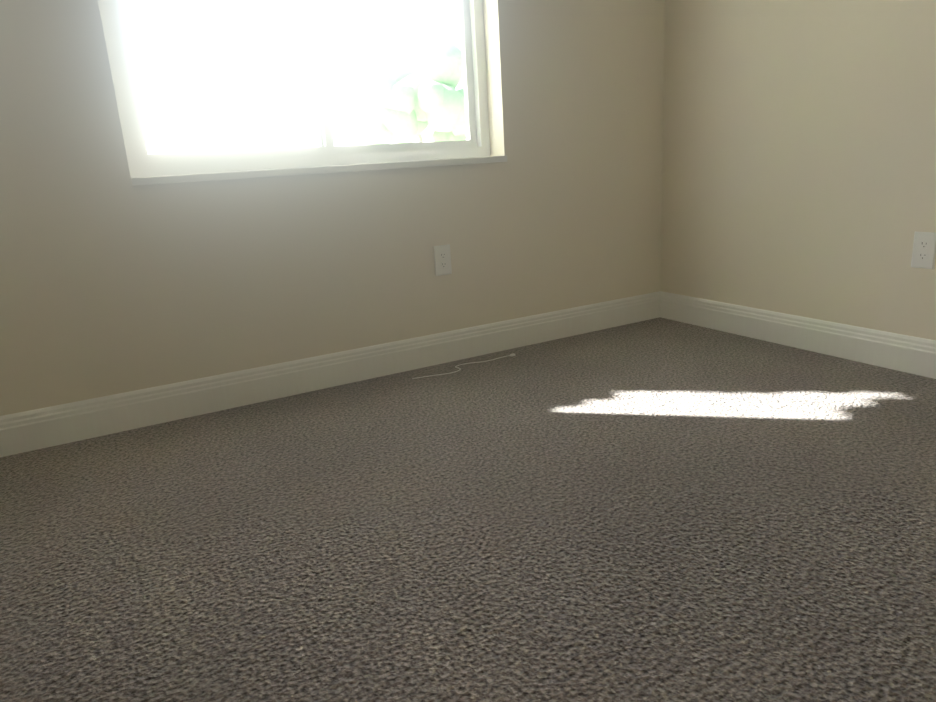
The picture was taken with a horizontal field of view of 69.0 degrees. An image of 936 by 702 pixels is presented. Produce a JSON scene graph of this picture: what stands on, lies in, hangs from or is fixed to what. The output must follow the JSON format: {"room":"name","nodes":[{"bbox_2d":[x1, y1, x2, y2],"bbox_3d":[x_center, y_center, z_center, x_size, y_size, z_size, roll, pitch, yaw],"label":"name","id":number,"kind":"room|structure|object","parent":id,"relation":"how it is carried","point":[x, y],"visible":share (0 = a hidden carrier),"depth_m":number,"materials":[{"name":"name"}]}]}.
{"room":"empty bedroom","nodes":[
{"label":"empty bedroom","id":0,"kind":"room"},
{"bbox_2d":[0,0,664,415],"bbox_3d":[-0.718,-1.321,2.349,3.794,3.000,0.220,-12,17,-27],"label":"wall","id":1,"kind":"structure","parent":0,"point":[112,280],"depth_m":2.53,"materials":[{"name":"beige paint"}]},
{"bbox_2d":[98,0,489,177],"bbox_3d":[-0.575,-1.298,2.480,1.420,1.210,0.076,-12,17,-27],"label":"window","id":2,"kind":"structure","parent":1,"relation":"in","point":[142,162],"depth_m":2.53,"materials":[{"name":"white plastic"}]},
{"bbox_2d":[131,155,506,185],"bbox_3d":[-0.489,-0.684,2.558,1.420,0.025,0.137,-12,17,-27],"label":"window sill","id":3,"kind":"structure","parent":1,"relation":"attached to","point":[271,173],"depth_m":2.44,"materials":[{"name":"white paint"}]},
{"bbox_2d":[0,291,659,456],"bbox_3d":[-0.574,0.084,2.631,3.554,0.130,0.015,-12,17,-27],"label":"baseboard","id":4,"kind":"structure","parent":1,"relation":"attached to","point":[34,429],"depth_m":2.58,"materials":[{"name":"white paint"}]},
{"bbox_2d":[433,244,451,275],"bbox_3d":[-0.103,-0.373,2.795,0.074,0.122,0.007,-12,17,-27],"label":"electrical outlet","id":5,"kind":"object","parent":1,"relation":"attached to","point":[442,256],"visible":1,"depth_m":2.79,"materials":[{"name":"white plastic"}]},
{"bbox_2d":[0,317,935,701],"bbox_3d":[0.048,1.068,-0.638,6.500,0.100,7.400,-12,17,-27],"label":"floor","id":6,"kind":"structure","parent":0,"point":[660,509],"depth_m":1.52,"materials":[{"name":"carpet"}]},
{"bbox_2d":[412,355,510,378],"bbox_3d":[-0.015,0.064,2.799,0.476,0.005,0.078,-12,17,-27],"label":"cord","id":7,"kind":"object","parent":6,"relation":"on","point":[459,368],"visible":1,"depth_m":2.80,"materials":[{"name":"white plastic"}]},
{"bbox_2d":[660,0,935,339],"bbox_3d":[1.954,-1.202,1.309,0.120,3.000,4.630,-12,17,-27],"label":"wall","id":8,"kind":"structure","parent":0,"point":[799,161],"depth_m":2.63,"materials":[{"name":"beige paint"}]},
{"bbox_2d":[660,291,935,378],"bbox_3d":[2.007,0.201,1.617,0.015,0.130,4.290,-12,17,-27],"label":"baseboard","id":9,"kind":"structure","parent":8,"relation":"attached to","point":[904,353],"depth_m":2.72,"materials":[{"name":"white paint"}]},
{"bbox_2d":[911,231,935,268],"bbox_3d":[1.542,-0.340,2.303,0.007,0.122,0.074,-12,17,-27],"label":"electrical outlet","id":10,"kind":"object","parent":8,"relation":"attached to","point":[924,251],"visible":1,"depth_m":2.30,"materials":[{"name":"white plastic"}]},
{"label":"outside","id":11,"kind":"structure","parent":0,"visible":0},
{"bbox_3d":[-78.362,-59.193,235.942,500.000,0.200,495.990,-12,17,-27],"label":"ground","id":12,"kind":"structure","parent":11,"visible":0},
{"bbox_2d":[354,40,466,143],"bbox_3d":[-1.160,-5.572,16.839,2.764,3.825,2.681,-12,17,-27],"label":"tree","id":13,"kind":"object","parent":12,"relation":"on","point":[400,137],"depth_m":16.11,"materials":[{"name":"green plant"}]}
]}

